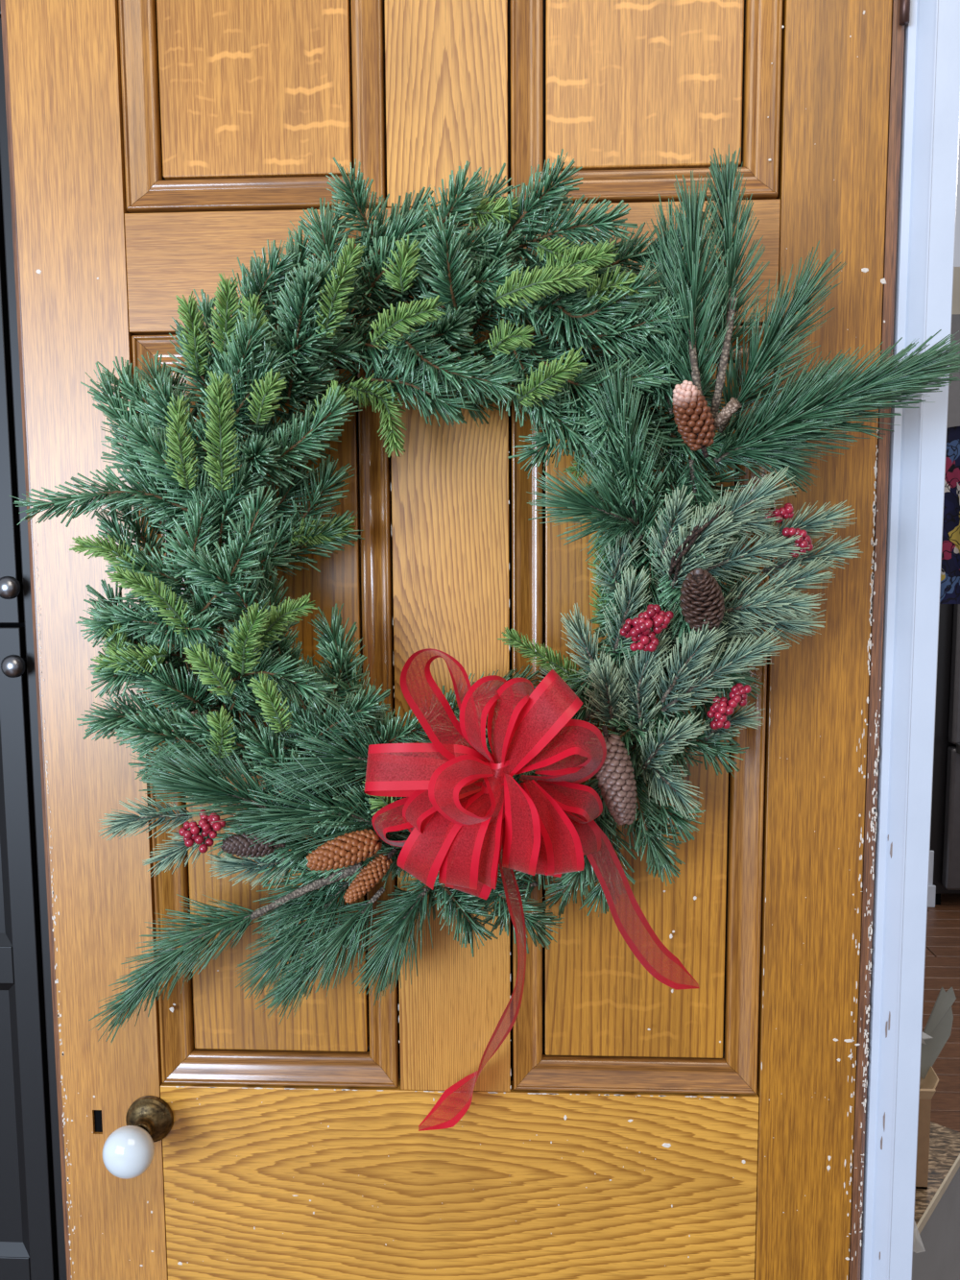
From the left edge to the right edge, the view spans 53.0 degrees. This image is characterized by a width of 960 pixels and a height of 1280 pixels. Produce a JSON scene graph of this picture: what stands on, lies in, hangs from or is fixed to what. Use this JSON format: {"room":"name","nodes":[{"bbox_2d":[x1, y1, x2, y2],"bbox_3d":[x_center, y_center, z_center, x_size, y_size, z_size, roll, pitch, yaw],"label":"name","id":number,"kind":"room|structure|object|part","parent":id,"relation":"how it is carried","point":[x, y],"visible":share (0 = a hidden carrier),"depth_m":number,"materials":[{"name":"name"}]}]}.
{"room":"home entryway","nodes":[
{"label":"home entryway","id":0,"kind":"room"},
{"bbox_2d":[922,893,959,1132],"bbox_3d":[0.302,1.327,1.551,6.596,0.050,9.000,0,6,3],"label":"floor","id":1,"kind":"structure","parent":0,"point":[942,966],"depth_m":3.15,"materials":[{"name":"brown wood"}]},
{"bbox_2d":[0,0,67,1279],"bbox_3d":[-0.705,0.065,1.418,0.900,2.500,0.604,0,6,3],"label":"tall cabinet","id":2,"kind":"object","parent":1,"relation":"on","point":[32,1224],"visible":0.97,"depth_m":1.17,"materials":[{"name":"black paint"}]},
{"bbox_3d":[-0.800,0.228,1.172,0.460,0.291,0.009,0,6,3],"label":"recessed panel","id":3,"kind":"part","parent":2,"relation":"part of","materials":[{"name":"black paint"}]},
{"bbox_3d":[-0.541,-0.061,1.112,0.027,0.027,0.033,0,6,3],"label":"knob","id":4,"kind":"part","parent":2,"relation":"part of","materials":[{"name":"silver metal"}]},
{"bbox_3d":[-0.803,-0.438,1.111,0.520,0.839,0.021,0,6,3],"label":"door","id":5,"kind":"part","parent":2,"relation":"part of","materials":[{"name":"black paint"}]},
{"bbox_3d":[-0.540,0.030,1.121,0.027,0.027,0.033,0,6,3],"label":"knob","id":6,"kind":"part","parent":2,"relation":"part of","materials":[{"name":"silver metal"}]},
{"bbox_3d":[-0.798,0.599,1.209,0.460,0.359,0.009,0,6,3],"label":"recessed panel","id":7,"kind":"part","parent":2,"relation":"part of","materials":[{"name":"black paint"}]},
{"bbox_3d":[-0.799,0.399,1.194,0.520,0.834,0.021,0,6,3],"label":"door","id":8,"kind":"part","parent":2,"relation":"part of","materials":[{"name":"black paint"}]},
{"bbox_2d":[927,850,936,907],"bbox_3d":[1.552,0.952,3.851,0.526,0.229,0.032,0,6,3],"label":"baseboard","id":9,"kind":"structure","parent":1,"relation":"on","point":[931,888],"depth_m":3.83,"materials":[{"name":"white paint"}]},
{"bbox_2d":[912,1121,959,1279],"bbox_3d":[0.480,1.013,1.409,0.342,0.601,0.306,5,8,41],"label":"rug","id":10,"kind":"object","parent":1,"relation":"on","point":[937,1208],"depth_m":1.32,"materials":[{"name":"white carpet"}]},
{"bbox_2d":[913,1220,925,1253],"bbox_3d":[0.527,0.715,1.157,0.026,0.049,0.009,-1,6,-6],"label":"plastic wrap","id":11,"kind":"object","parent":10,"relation":"hanging from","point":[918,1246],"visible":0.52,"depth_m":1.16,"materials":[{"name":"white plastic"}]},
{"bbox_2d":[916,1065,939,1189],"bbox_3d":[0.565,0.643,1.299,0.086,0.158,0.097,0,6,3],"label":"cardboard box","id":12,"kind":"object","parent":10,"relation":"on","point":[928,1086],"visible":0.26,"depth_m":1.26,"materials":[{"name":"brown cardboard"}]},
{"bbox_2d":[920,986,956,1079],"bbox_3d":[0.607,0.566,1.290,0.061,0.206,0.007,-2,6,-13],"label":"sheet","id":13,"kind":"object","parent":12,"relation":"in","point":[939,1025],"visible":0.68,"depth_m":1.29,"materials":[{"name":"grey paper"}]},
{"bbox_2d":[921,1032,933,1044],"bbox_3d":[0.585,0.525,1.271,0.031,0.024,0.009,-1,6,-5],"label":"plastic wrap","id":14,"kind":"object","parent":13,"relation":"attached to","point":[925,1036],"visible":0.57,"depth_m":1.27,"materials":[{"name":"white plastic"}]},
{"bbox_2d":[929,603,959,904],"bbox_3d":[2.161,0.152,4.020,0.750,1.780,0.755,0,6,3],"label":"fridge","id":15,"kind":"object","parent":1,"relation":"on","point":[945,827],"visible":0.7,"depth_m":3.77,"materials":[{"name":"metal"}]},
{"bbox_3d":[2.180,0.700,3.768,0.690,0.570,0.058,0,6,3],"label":"door","id":16,"kind":"part","parent":15,"relation":"part of","materials":[{"name":"black metal"}]},
{"bbox_3d":[2.175,-0.150,3.684,0.690,1.113,0.058,0,6,3],"label":"door","id":17,"kind":"part","parent":15,"relation":"part of","materials":[{"name":"black metal"}]},
{"bbox_3d":[2.107,0.419,3.693,0.530,0.038,0.047,0,6,3],"label":"handle","id":18,"kind":"part","parent":15,"relation":"part of","materials":[{"name":"black metal"}]},
{"bbox_3d":[1.146,0.391,2.024,0.270,1.710,0.257,0,6,3],"label":"coat stand","id":19,"kind":"object","parent":1,"relation":"on","visible":0},
{"bbox_2d":[940,425,959,603],"bbox_3d":[1.019,-0.253,1.966,0.172,0.355,0.111,0,6,3],"label":"hanging cloth","id":20,"kind":"object","parent":19,"relation":"hanging from","point":[950,593],"visible":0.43,"depth_m":1.95,"materials":[{"name":"multicoloured fabric"}]},
{"bbox_2d":[951,266,959,313],"bbox_3d":[0.271,-0.535,5.391,6.200,2.900,0.100,0,6,3],"label":"wall","id":21,"kind":"structure","parent":0,"point":[956,270],"depth_m":5.11,"materials":[{"name":"beige paint"}]},
{"bbox_2d":[947,313,959,427],"bbox_3d":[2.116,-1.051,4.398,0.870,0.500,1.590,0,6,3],"label":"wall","id":22,"kind":"structure","parent":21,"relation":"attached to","point":[953,408],"depth_m":3.62,"materials":[{"name":"grey paint"}]},
{"bbox_3d":[0.415,0.043,1.067,0.041,2.600,0.099,0,6,3],"label":"wall partition","id":23,"kind":"structure","parent":0,"visible":0},
{"bbox_2d":[0,0,910,1279],"bbox_3d":[-0.028,0.271,0.940,0.829,2.164,0.112,0,6,3],"label":"door","id":24,"kind":"structure","parent":23,"relation":"in","point":[626,1124],"depth_m":0.94,"materials":[{"name":"brown wood"}]},
{"bbox_3d":[-0.396,0.499,1.001,0.010,0.026,0.002,0,6,3],"label":"lock plate","id":25,"kind":"part","parent":24,"relation":"part of","materials":[{"name":"black metal"}]},
{"bbox_3d":[-0.343,0.499,0.938,0.050,0.050,0.037,0,6,3],"label":"porcelain handle","id":26,"kind":"part","parent":24,"relation":"part of","materials":[{"name":"white ceramic"}]},
{"bbox_3d":[-0.318,-0.550,0.897,0.030,0.292,0.017,0,6,3],"label":"moulding","id":27,"kind":"part","parent":24,"relation":"part of","materials":[{"name":"brown wood"}]},
{"bbox_3d":[-0.315,0.082,0.959,0.030,0.749,0.017,0,6,3],"label":"moulding","id":28,"kind":"part","parent":24,"relation":"part of","materials":[{"name":"brown wood"}]},
{"bbox_3d":[-0.210,-0.276,0.919,0.243,0.030,0.017,0,6,3],"label":"moulding","id":29,"kind":"part","parent":24,"relation":"part of","materials":[{"name":"brown wood"}]},
{"bbox_3d":[-0.210,-0.420,0.905,0.243,0.030,0.017,0,6,3],"label":"moulding","id":30,"kind":"part","parent":24,"relation":"part of","materials":[{"name":"brown wood"}]},
{"bbox_3d":[-0.211,-0.551,0.900,0.180,0.228,0.012,0,6,3],"label":"panel","id":31,"kind":"part","parent":24,"relation":"part of","materials":[{"name":"brown wood"}]},
{"bbox_3d":[-0.207,0.081,0.963,0.180,0.685,0.012,0,6,3],"label":"panel","id":32,"kind":"part","parent":24,"relation":"part of","materials":[{"name":"brown wood"}]},
{"bbox_3d":[-0.205,0.440,0.990,0.243,0.030,0.017,0,6,3],"label":"moulding","id":33,"kind":"part","parent":24,"relation":"part of","materials":[{"name":"brown wood"}]},
{"bbox_3d":[-0.104,-0.550,0.887,0.030,0.292,0.017,0,6,3],"label":"moulding","id":34,"kind":"part","parent":24,"relation":"part of","materials":[{"name":"brown wood"}]},
{"bbox_3d":[-0.100,0.082,0.950,0.030,0.749,0.017,0,6,3],"label":"moulding","id":35,"kind":"part","parent":24,"relation":"part of","materials":[{"name":"brown wood"}]},
{"bbox_3d":[-0.029,-0.349,0.915,0.610,0.109,0.038,0,6,3],"label":"rail","id":36,"kind":"part","parent":24,"relation":"part of","materials":[{"name":"brown wood"}]},
{"bbox_3d":[-0.024,0.577,1.007,0.610,0.243,0.038,0,6,3],"label":"rail","id":37,"kind":"part","parent":24,"relation":"part of","materials":[{"name":"brown wood"}]},
{"bbox_2d":[9,144,959,1042],"bbox_3d":[-0.006,-0.014,0.838,0.798,0.797,0.161,0,6,3],"label":"wreath","id":38,"kind":"object","parent":24,"relation":"hanging from","point":[609,422],"visible":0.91,"depth_m":0.82,"materials":[{"name":"green plant"}]},
{"bbox_2d":[178,809,225,853],"bbox_3d":[-0.230,0.160,0.812,0.036,0.036,0.039,4,7,40],"label":"cluster","id":39,"kind":"object","parent":38,"relation":"attached to","point":[191,835],"visible":1,"depth_m":0.80,"materials":[{"name":"red plastic"}]},
{"bbox_2d":[220,832,286,857],"bbox_3d":[-0.194,0.175,0.823,0.055,0.022,0.022,0,6,3],"label":"pine cone","id":40,"kind":"object","parent":38,"relation":"attached to","point":[237,844],"visible":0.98,"depth_m":0.82,"materials":[{"name":"brown plant"}]},
{"bbox_3d":[-0.176,0.175,0.822,0.020,0.004,0.004,0,6,3],"label":"stem","id":41,"kind":"part","parent":40,"relation":"part of","materials":[{"name":"brown plant"}]},
{"bbox_2d":[306,828,389,870],"bbox_3d":[-0.111,0.177,0.812,0.070,0.034,0.030,0,6,3],"label":"pine cone","id":42,"kind":"object","parent":38,"relation":"attached to","point":[346,850],"visible":1,"depth_m":0.80,"materials":[{"name":"brown plant"}]},
{"bbox_3d":[-0.086,0.169,0.815,0.020,0.010,0.004,-1,6,-6],"label":"stem","id":43,"kind":"part","parent":42,"relation":"part of","materials":[{"name":"brown plant"}]},
{"bbox_2d":[343,847,397,903],"bbox_3d":[-0.094,0.202,0.826,0.047,0.047,0.019,0,6,3],"label":"pine cone","id":44,"kind":"object","parent":38,"relation":"attached to","point":[371,875],"visible":1,"depth_m":0.82,"materials":[{"name":"brown plant"}]},
{"bbox_3d":[-0.079,0.187,0.826,0.017,0.017,0.004,-1,6,-7],"label":"stem","id":45,"kind":"part","parent":44,"relation":"part of","materials":[{"name":"brown plant"}]},
{"bbox_3d":[-0.038,-0.084,0.903,0.528,0.554,0.020,0,6,3],"label":"wire frame","id":46,"kind":"part","parent":38,"relation":"part of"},
{"bbox_2d":[364,648,700,1131],"bbox_3d":[0.049,0.246,0.814,0.270,0.489,0.200,1,6,13],"label":"bow","id":47,"kind":"object","parent":38,"relation":"attached to","point":[476,828],"visible":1,"depth_m":0.76,"materials":[{"name":"red fabric"}]},
{"bbox_2d":[595,724,637,824],"bbox_3d":[0.111,0.112,0.792,0.037,0.085,0.032,0,6,3],"label":"pine cone","id":48,"kind":"object","parent":38,"relation":"attached to","point":[616,782],"visible":0.92,"depth_m":0.78,"materials":[{"name":"brown plant"}]},
{"bbox_3d":[0.104,0.080,0.787,0.008,0.020,0.004,-2,6,-18],"label":"stem","id":49,"kind":"part","parent":48,"relation":"part of","materials":[{"name":"brown plant"}]},
{"bbox_2d":[619,603,674,652],"bbox_3d":[0.139,-0.010,0.776,0.050,0.039,0.030,-4,7,-33],"label":"cluster","id":50,"kind":"object","parent":38,"relation":"attached to","point":[639,628],"visible":1,"depth_m":0.77,"materials":[{"name":"red plastic"}]},
{"bbox_2d":[672,380,715,458],"bbox_3d":[0.169,-0.175,0.762,0.035,0.059,0.033,0,6,3],"label":"pine cone","id":51,"kind":"object","parent":38,"relation":"attached to","point":[692,414],"visible":1,"depth_m":0.75,"materials":[{"name":"brown plant"}]},
{"bbox_3d":[0.178,-0.156,0.771,0.013,0.019,0.004,-4,7,-33],"label":"stem","id":52,"kind":"part","parent":51,"relation":"part of","materials":[{"name":"brown plant"}]},
{"bbox_2d":[679,568,724,632],"bbox_3d":[0.178,-0.030,0.767,0.037,0.055,0.048,0,6,3],"label":"pine cone","id":53,"kind":"object","parent":38,"relation":"attached to","point":[702,595],"visible":1,"depth_m":0.75,"materials":[{"name":"brown plant"}]},
{"bbox_2d":[706,682,751,729],"bbox_3d":[0.203,0.055,0.807,0.032,0.039,0.038,-4,6,-29],"label":"cluster","id":54,"kind":"object","parent":38,"relation":"attached to","point":[721,708],"visible":1,"depth_m":0.80,"materials":[{"name":"red plastic"}]},
{"bbox_2d":[763,502,794,524],"bbox_3d":[0.250,-0.104,0.791,0.021,0.017,0.040,4,7,40],"label":"cluster","id":55,"kind":"object","parent":38,"relation":"attached to","point":[786,512],"visible":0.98,"depth_m":0.78,"materials":[{"name":"red plastic"}]},
{"bbox_2d":[781,527,813,557],"bbox_3d":[0.261,-0.080,0.788,0.024,0.025,0.038,2,6,24],"label":"cluster","id":56,"kind":"object","parent":38,"relation":"on","point":[804,542],"visible":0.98,"depth_m":0.78,"materials":[{"name":"red plastic"}]},
{"bbox_3d":[0.047,0.082,0.943,0.030,0.749,0.017,0,6,3],"label":"moulding","id":57,"kind":"part","parent":24,"relation":"part of","materials":[{"name":"brown wood"}]},
{"bbox_3d":[0.043,-0.551,0.881,0.030,0.292,0.017,0,6,3],"label":"moulding","id":58,"kind":"part","parent":24,"relation":"part of","materials":[{"name":"brown wood"}]},
{"bbox_3d":[0.156,0.440,0.974,0.243,0.030,0.017,0,6,3],"label":"moulding","id":59,"kind":"part","parent":24,"relation":"part of","materials":[{"name":"brown wood"}]},
{"bbox_3d":[0.154,0.081,0.947,0.179,0.685,0.012,0,6,3],"label":"panel","id":60,"kind":"part","parent":24,"relation":"part of","materials":[{"name":"brown wood"}]},
{"bbox_3d":[0.150,-0.552,0.884,0.179,0.228,0.012,0,6,3],"label":"panel","id":61,"kind":"part","parent":24,"relation":"part of","materials":[{"name":"brown wood"}]},
{"bbox_3d":[0.151,-0.420,0.889,0.243,0.030,0.017,0,6,3],"label":"moulding","id":62,"kind":"part","parent":24,"relation":"part of","materials":[{"name":"brown wood"}]},
{"bbox_3d":[0.151,-0.277,0.903,0.243,0.030,0.017,0,6,3],"label":"moulding","id":63,"kind":"part","parent":24,"relation":"part of","materials":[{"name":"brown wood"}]},
{"bbox_3d":[0.261,0.081,0.934,0.030,0.749,0.017,0,6,3],"label":"moulding","id":64,"kind":"part","parent":24,"relation":"part of","materials":[{"name":"brown wood"}]},
{"bbox_3d":[0.257,-0.551,0.871,0.030,0.292,0.017,0,6,3],"label":"moulding","id":65,"kind":"part","parent":24,"relation":"part of","materials":[{"name":"brown wood"}]},
{"bbox_2d":[860,0,959,1279],"bbox_3d":[0.407,0.203,0.975,0.050,2.300,0.114,0,6,3],"label":"trim","id":66,"kind":"structure","parent":23,"relation":"attached to","point":[930,106],"depth_m":0.91,"materials":[{"name":"white paint"}]}
]}

